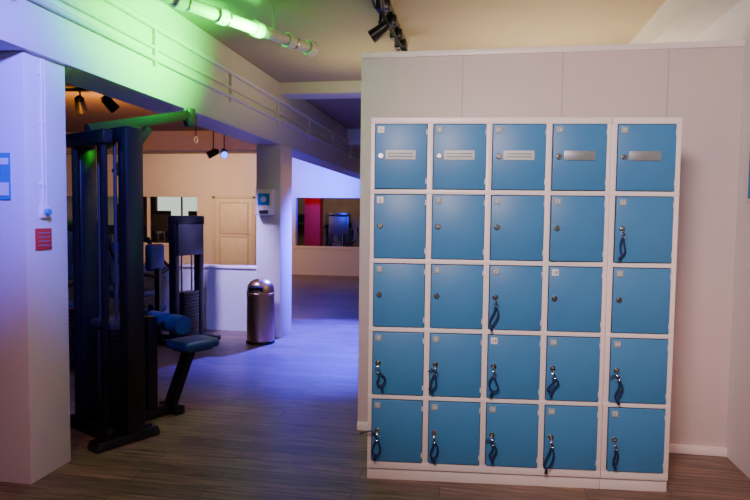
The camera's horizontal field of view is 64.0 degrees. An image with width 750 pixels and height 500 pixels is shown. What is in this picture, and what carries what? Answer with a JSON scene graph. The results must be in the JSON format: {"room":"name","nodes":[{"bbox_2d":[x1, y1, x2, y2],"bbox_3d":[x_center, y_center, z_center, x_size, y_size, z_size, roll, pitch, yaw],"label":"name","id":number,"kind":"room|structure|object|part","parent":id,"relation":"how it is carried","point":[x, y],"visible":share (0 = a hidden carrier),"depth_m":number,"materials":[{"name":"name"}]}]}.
{"room":"gym","nodes":[
{"label":"gym","id":0,"kind":"room"},
{"bbox_2d":[67,196,117,224],"bbox_3d":[-9.244,-0.642,8.851,0.200,2.700,20.000,1,3,10],"label":"wall","id":1,"kind":"structure","parent":0,"point":[69,198],"depth_m":17.34,"materials":[{"name":"paint"}]},
{"bbox_2d":[68,263,255,330],"bbox_3d":[-3.286,0.509,7.157,4.200,0.735,0.180,1,3,10],"label":"wall","id":2,"kind":"structure","parent":0,"point":[225,286],"depth_m":6.83,"materials":[{"name":"paint"}]},
{"bbox_2d":[66,154,359,275],"bbox_3d":[-2.304,-0.816,13.579,11.900,2.700,0.190,1,3,10],"label":"wall","id":3,"kind":"structure","parent":0,"point":[199,176],"depth_m":13.62,"materials":[{"name":"paint"}]},
{"bbox_2d":[212,195,255,265],"bbox_3d":[-3.215,-0.360,13.649,1.040,1.760,0.060,1,3,10],"label":"door","id":4,"kind":"structure","parent":3,"relation":"in","point":[233,216],"depth_m":13.65,"materials":[{"name":"paint"}]},
{"bbox_2d":[143,197,359,246],"bbox_3d":[-1.622,-1.028,17.590,11.900,2.700,0.200,1,3,10],"label":"wall","id":5,"kind":"structure","parent":0,"point":[330,205],"depth_m":17.44,"materials":[{"name":"paint"}]},
{"bbox_2d":[156,197,196,232],"bbox_3d":[-5.834,-1.107,18.166,1.700,1.230,0.070,1,3,10],"label":"window","id":6,"kind":"structure","parent":5,"relation":"in","point":[178,206],"depth_m":18.19,"materials":[{"name":"white glass"}]},
{"bbox_2d":[65,0,665,154],"bbox_3d":[-3.262,-1.910,7.767,12.300,0.100,20.000,1,3,10],"label":"ceiling","id":7,"kind":"structure","parent":0,"point":[340,28],"depth_m":4.48,"materials":[{"name":"paint"}]},
{"bbox_2d":[65,88,88,113],"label":"track light","id":8,"kind":"object","parent":7,"relation":"hanging from","point":[80,105],"depth_m":6.65,"materials":[{"name":"black metal"}]},
{"bbox_2d":[100,95,119,112],"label":"track light","id":9,"kind":"object","parent":7,"relation":"hanging from","point":[111,104],"depth_m":6.58,"materials":[{"name":"black metal"}]},
{"bbox_2d":[66,131,255,152],"bbox_3d":[-4.720,-1.865,10.430,8.140,0.320,0.350,1,3,10],"label":"cross beam","id":10,"kind":"structure","parent":7,"relation":"attached to","point":[157,141],"depth_m":9.99,"materials":[{"name":"paint"}]},
{"bbox_2d":[0,0,360,179],"bbox_3d":[-1.299,-1.385,5.404,0.300,0.640,15.550,1,3,10],"label":"beam","id":11,"kind":"structure","parent":7,"relation":"attached to","point":[93,62],"depth_m":4.01,"materials":[{"name":"paint"}]},
{"bbox_2d":[30,0,360,160],"bbox_3d":[-1.328,-1.330,4.218,0.040,0.270,13.000,1,3,10],"label":"pipes","id":12,"kind":"object","parent":11,"relation":"attached to","point":[156,28],"visible":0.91,"depth_m":4.12,"materials":[{"name":"metal"}]},
{"bbox_2d":[206,131,227,158],"bbox_3d":[-2.451,-1.677,9.355,0.390,0.519,0.207,1,3,10],"label":"track light","id":13,"kind":"object","parent":7,"relation":"hanging from","point":[213,152],"visible":0.84,"depth_m":9.34,"materials":[{"name":"black metal"}]},
{"bbox_2d":[157,0,318,56],"bbox_3d":[-0.972,-1.471,3.506,0.883,0.252,1.763,1,3,10],"label":"ceiling pipe","id":14,"kind":"object","parent":7,"relation":"hanging from","point":[222,16],"depth_m":3.72,"materials":[{"name":"metal"}]},
{"bbox_2d":[280,81,360,99],"bbox_3d":[0.738,-1.661,6.135,3.460,0.120,0.300,1,3,10],"label":"cross beam","id":15,"kind":"structure","parent":7,"relation":"attached to","point":[325,89],"depth_m":6.23,"materials":[{"name":"paint"}]},
{"bbox_2d":[347,129,360,146],"bbox_3d":[1.293,-1.769,9.412,3.460,0.250,0.350,1,3,10],"label":"cross beam","id":16,"kind":"structure","parent":7,"relation":"attached to","point":[353,135],"depth_m":9.51,"materials":[{"name":"paint"}]},
{"bbox_2d":[368,0,407,51],"bbox_3d":[0.060,-1.487,3.975,0.195,0.245,1.800,1,3,12],"label":"track light","id":17,"kind":"object","parent":7,"relation":"hanging from","point":[390,22],"visible":0.81,"depth_m":3.92,"materials":[{"name":"black metal"}]},
{"bbox_2d":[629,0,740,43],"bbox_3d":[2.139,-1.540,4.811,0.250,0.180,15.550,1,3,10],"label":"beam","id":18,"kind":"structure","parent":7,"relation":"attached to","point":[675,20],"depth_m":3.72,"materials":[{"name":"paint"}]},
{"bbox_2d":[0,274,749,499],"bbox_3d":[-3.297,0.885,7.921,12.300,0.100,20.000,1,3,10],"label":"floor","id":19,"kind":"structure","parent":0,"point":[278,420],"depth_m":3.39,"materials":[{"name":"brown wood"}]},
{"bbox_2d":[0,51,70,483],"bbox_3d":[-1.945,0.089,3.032,0.660,2.060,0.290,1,3,10],"label":"pillar","id":20,"kind":"structure","parent":19,"relation":"on","point":[35,442],"depth_m":2.89,"materials":[{"name":"paint"}]},
{"bbox_2d":[0,153,10,199],"bbox_3d":[-1.762,-0.348,2.827,0.100,0.220,0.006,1,3,10],"label":"notice","id":21,"kind":"object","parent":20,"relation":"attached to","point":[5,159],"visible":1,"depth_m":2.82,"materials":[{"name":"blue paper"}]},
{"bbox_2d":[35,228,51,249],"bbox_3d":[-1.620,-0.053,2.934,0.006,0.105,0.110,1,3,10],"label":"safety sign","id":22,"kind":"object","parent":20,"relation":"attached to","point":[43,236],"visible":1,"depth_m":2.93,"materials":[{"name":"red plastic"}]},
{"bbox_2d":[37,58,51,217],"bbox_3d":[-1.601,-0.538,2.911,0.040,0.765,0.055,1,3,10],"label":"conduit","id":23,"kind":"object","parent":20,"relation":"attached to","point":[45,211],"visible":1,"depth_m":2.91,"materials":[{"name":"white metal"}]},
{"bbox_2d":[67,220,98,370],"bbox_3d":[-2.777,0.361,5.274,0.691,1.250,1.305,-2,4,-40],"label":"machine","id":24,"kind":"object","parent":19,"relation":"on","point":[69,222],"visible":0.13,"depth_m":4.93,"materials":[{"name":"black metal"}]},
{"bbox_2d":[108,234,112,241],"bbox_3d":[-4.072,0.103,9.229,1.305,1.300,0.691,0,3,-20],"label":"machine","id":25,"kind":"object","parent":19,"relation":"on","point":[110,236],"visible":0.02,"depth_m":9.12,"materials":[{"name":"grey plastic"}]},
{"bbox_2d":[108,225,113,241],"bbox_3d":[-7.127,-0.326,15.418,0.691,1.400,1.305,1,3,10],"label":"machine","id":26,"kind":"object","parent":19,"relation":"on","point":[110,227],"visible":0.03,"depth_m":15.88,"materials":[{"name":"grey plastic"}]},
{"bbox_2d":[117,204,118,241],"bbox_3d":[-5.468,-0.169,12.023,1.305,1.500,0.691,1,3,0],"label":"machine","id":27,"kind":"object","parent":19,"relation":"on","point":[117,204],"visible":0.02,"depth_m":11.77,"materials":[{"name":"black metal"}]},
{"bbox_2d":[66,108,218,453],"bbox_3d":[-1.448,0.077,3.785,0.620,2.015,0.985,3,4,37],"label":"machine","id":28,"kind":"object","parent":19,"relation":"on","point":[116,364],"visible":0.97,"depth_m":3.54,"materials":[{"name":"black metal"}]},
{"bbox_2d":[143,226,151,241],"bbox_3d":[-6.124,-0.310,15.350,0.691,1.400,1.305,1,3,10],"label":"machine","id":29,"kind":"object","parent":19,"relation":"on","point":[144,227],"visible":0.02,"depth_m":15.82,"materials":[{"name":"black metal"}]},
{"bbox_2d":[152,211,170,242],"bbox_3d":[-5.155,-0.283,15.085,0.691,1.400,1.305,1,3,10],"label":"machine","id":30,"kind":"object","parent":19,"relation":"on","point":[159,218],"visible":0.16,"depth_m":14.62,"materials":[{"name":"black metal"}]},
{"bbox_2d":[108,215,220,345],"bbox_3d":[-2.308,0.286,6.289,1.305,1.300,0.691,2,3,20],"label":"machine","id":31,"kind":"object","parent":19,"relation":"on","point":[186,233],"visible":0.66,"depth_m":6.17,"materials":[{"name":"black metal"}]},
{"bbox_2d":[188,211,196,215],"bbox_3d":[-4.251,-0.269,15.033,0.691,1.400,1.305,1,3,10],"label":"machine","id":32,"kind":"object","parent":19,"relation":"on","point":[190,213],"visible":0.02,"depth_m":14.57,"materials":[{"name":"grey metal"}]},
{"bbox_2d":[246,278,274,344],"bbox_3d":[-1.180,0.624,6.185,0.296,0.665,0.297,1,3,10],"label":"trash bin","id":33,"kind":"object","parent":19,"relation":"on","point":[260,292],"visible":1,"depth_m":6.07,"materials":[{"name":"silver metal"}]},
{"bbox_2d":[256,144,291,337],"bbox_3d":[-1.103,-0.096,6.582,0.270,2.060,0.400,1,3,10],"label":"column","id":34,"kind":"structure","parent":19,"relation":"on","point":[273,161],"depth_m":6.40,"materials":[{"name":"paint"}]},
{"bbox_2d":[255,189,274,214],"bbox_3d":[-1.155,-0.502,6.309,0.190,0.270,0.110,1,3,10],"label":"dispenser","id":35,"kind":"object","parent":34,"relation":"attached to","point":[265,198],"visible":1,"depth_m":6.26,"materials":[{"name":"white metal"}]},
{"bbox_2d":[298,213,304,224],"bbox_3d":[-2.130,-0.332,16.777,0.747,1.387,1.355,1,3,10],"label":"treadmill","id":36,"kind":"object","parent":19,"relation":"on","point":[301,216],"visible":0.06,"depth_m":17.19,"materials":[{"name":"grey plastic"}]},
{"bbox_2d":[304,198,322,245],"bbox_3d":[-1.485,-0.861,14.580,0.380,2.700,0.300,1,3,10],"label":"column","id":37,"kind":"structure","parent":19,"relation":"on","point":[313,231],"depth_m":14.45,"materials":[{"name":"paint"}]},
{"bbox_2d":[323,214,350,245],"bbox_3d":[-1.144,-0.311,16.610,0.747,1.387,1.355,1,3,10],"label":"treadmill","id":38,"kind":"object","parent":19,"relation":"on","point":[327,215],"visible":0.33,"depth_m":17.10,"materials":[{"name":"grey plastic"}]},
{"bbox_2d":[329,213,358,246],"bbox_3d":[-0.768,-0.188,14.344,0.691,1.400,1.305,1,3,10],"label":"machine","id":39,"kind":"object","parent":19,"relation":"on","point":[338,222],"visible":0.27,"depth_m":13.88,"materials":[{"name":"black metal"}]},
{"bbox_2d":[359,117,625,488],"bbox_3d":[0.576,0.251,3.130,1.253,1.790,0.546,1,3,4],"label":"lockers","id":40,"kind":"object","parent":19,"relation":"on","point":[488,257],"visible":1,"depth_m":2.90,"materials":[{"name":"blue metal"}]},
{"bbox_3d":[0.109,0.895,2.966,0.250,0.308,0.028,1,3,4],"label":"door panel","id":41,"kind":"part","parent":40,"relation":"part of","materials":[{"name":"blue metal"}]},
{"bbox_3d":[0.113,0.559,2.947,0.250,0.308,0.028,1,3,4],"label":"door panel","id":42,"kind":"part","parent":40,"relation":"part of","materials":[{"name":"blue metal"}]},
{"bbox_3d":[0.117,0.222,2.929,0.250,0.308,0.028,1,3,4],"label":"door panel","id":43,"kind":"part","parent":40,"relation":"part of","materials":[{"name":"blue metal"}]},
{"bbox_3d":[0.122,-0.114,2.910,0.250,0.308,0.028,1,3,4],"label":"door panel","id":44,"kind":"part","parent":40,"relation":"part of","materials":[{"name":"blue metal"}]},
{"bbox_3d":[0.126,-0.451,2.890,0.250,0.308,0.028,1,3,3],"label":"door panel","id":45,"kind":"part","parent":40,"relation":"part of","materials":[{"name":"blue metal"}]},
{"bbox_3d":[0.389,0.900,2.945,0.250,0.308,0.028,1,3,4],"label":"door panel","id":46,"kind":"part","parent":40,"relation":"part of","materials":[{"name":"blue metal"}]},
{"bbox_3d":[0.393,0.564,2.926,0.250,0.308,0.028,1,3,4],"label":"door panel","id":47,"kind":"part","parent":40,"relation":"part of","materials":[{"name":"blue metal"}]},
{"bbox_3d":[0.397,0.227,2.908,0.250,0.308,0.028,1,3,4],"label":"door panel","id":48,"kind":"part","parent":40,"relation":"part of","materials":[{"name":"blue metal"}]},
{"bbox_3d":[0.401,-0.110,2.889,0.250,0.308,0.028,1,3,4],"label":"door panel","id":49,"kind":"part","parent":40,"relation":"part of","materials":[{"name":"blue metal"}]},
{"bbox_3d":[0.405,-0.446,2.870,0.250,0.308,0.028,1,3,4],"label":"door panel","id":50,"kind":"part","parent":40,"relation":"part of","materials":[{"name":"blue metal"}]},
{"bbox_3d":[0.668,0.905,2.923,0.250,0.308,0.028,1,3,4],"label":"door panel","id":51,"kind":"part","parent":40,"relation":"part of","materials":[{"name":"blue metal"}]},
{"bbox_3d":[0.672,0.568,2.905,0.250,0.308,0.028,1,3,4],"label":"door panel","id":52,"kind":"part","parent":40,"relation":"part of","materials":[{"name":"blue metal"}]},
{"bbox_3d":[0.677,0.232,2.886,0.250,0.308,0.028,1,3,4],"label":"door panel","id":53,"kind":"part","parent":40,"relation":"part of","materials":[{"name":"blue metal"}]},
{"bbox_3d":[0.681,-0.105,2.868,0.250,0.308,0.028,1,3,4],"label":"door panel","id":54,"kind":"part","parent":40,"relation":"part of","materials":[{"name":"blue metal"}]},
{"bbox_3d":[0.685,-0.441,2.849,0.250,0.308,0.028,1,3,4],"label":"door panel","id":55,"kind":"part","parent":40,"relation":"part of","materials":[{"name":"blue metal"}]},
{"bbox_3d":[0.948,0.909,2.902,0.250,0.308,0.028,1,3,4],"label":"door panel","id":56,"kind":"part","parent":40,"relation":"part of","materials":[{"name":"blue metal"}]},
{"bbox_3d":[0.952,0.573,2.883,0.250,0.308,0.028,1,3,4],"label":"door panel","id":57,"kind":"part","parent":40,"relation":"part of","materials":[{"name":"blue metal"}]},
{"bbox_3d":[0.956,0.236,2.865,0.250,0.308,0.028,1,3,4],"label":"door panel","id":58,"kind":"part","parent":40,"relation":"part of","materials":[{"name":"blue metal"}]},
{"bbox_3d":[0.960,-0.100,2.843,0.250,0.308,0.028,1,3,3],"label":"door panel","id":59,"kind":"part","parent":40,"relation":"part of","materials":[{"name":"blue metal"}]},
{"bbox_3d":[0.965,-0.436,2.824,0.250,0.308,0.028,1,3,3],"label":"door panel","id":60,"kind":"part","parent":40,"relation":"part of","materials":[{"name":"blue metal"}]},
{"bbox_2d":[599,117,681,491],"bbox_3d":[1.279,0.262,3.085,0.315,1.790,0.527,1,3,4],"label":"lockers","id":61,"kind":"object","parent":19,"relation":"on","point":[645,151],"visible":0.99,"depth_m":2.84,"materials":[{"name":"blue metal"}]},
{"bbox_3d":[1.254,0.914,2.878,0.264,0.308,0.028,1,3,4],"label":"door panel","id":62,"kind":"part","parent":61,"relation":"part of","materials":[{"name":"blue metal"}]},
{"bbox_3d":[1.258,0.578,2.860,0.264,0.308,0.028,1,3,4],"label":"door panel","id":63,"kind":"part","parent":61,"relation":"part of","materials":[{"name":"blue metal"}]},
{"bbox_3d":[1.262,0.241,2.841,0.264,0.308,0.028,1,3,4],"label":"door panel","id":64,"kind":"part","parent":61,"relation":"part of","materials":[{"name":"blue metal"}]},
{"bbox_3d":[1.266,-0.095,2.819,0.264,0.308,0.028,1,3,3],"label":"door panel","id":65,"kind":"part","parent":61,"relation":"part of","materials":[{"name":"blue metal"}]},
{"bbox_3d":[1.270,-0.431,2.804,0.264,0.308,0.028,1,3,4],"label":"door panel","id":66,"kind":"part","parent":61,"relation":"part of","materials":[{"name":"blue metal"}]},
{"bbox_2d":[358,40,744,446],"bbox_3d":[0.945,-0.013,3.505,2.105,2.285,0.100,1,3,10],"label":"wall partition","id":67,"kind":"structure","parent":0,"point":[700,83],"depth_m":3.35,"materials":[{"name":"paint"}]},
{"bbox_2d":[357,422,726,456],"bbox_3d":[0.926,1.105,3.520,2.100,0.050,0.015,1,3,10],"label":"baseboard","id":68,"kind":"structure","parent":67,"relation":"attached to","point":[673,448],"depth_m":3.37,"materials":[{"name":"white wood"}]},
{"bbox_2d":[691,0,749,478],"bbox_3d":[2.685,-0.383,6.837,0.200,2.700,20.000,1,3,10],"label":"wall","id":69,"kind":"structure","parent":0,"point":[734,24],"depth_m":3.21,"materials":[{"name":"paint"}]},
{"bbox_2d":[746,134,749,201],"bbox_3d":[1.927,-0.550,2.975,0.012,0.620,0.320,1,3,10],"label":"poster","id":70,"kind":"object","parent":69,"relation":"attached to","point":[748,178],"visible":1,"depth_m":3.12,"materials":[{"name":"blue paper"}]}
]}

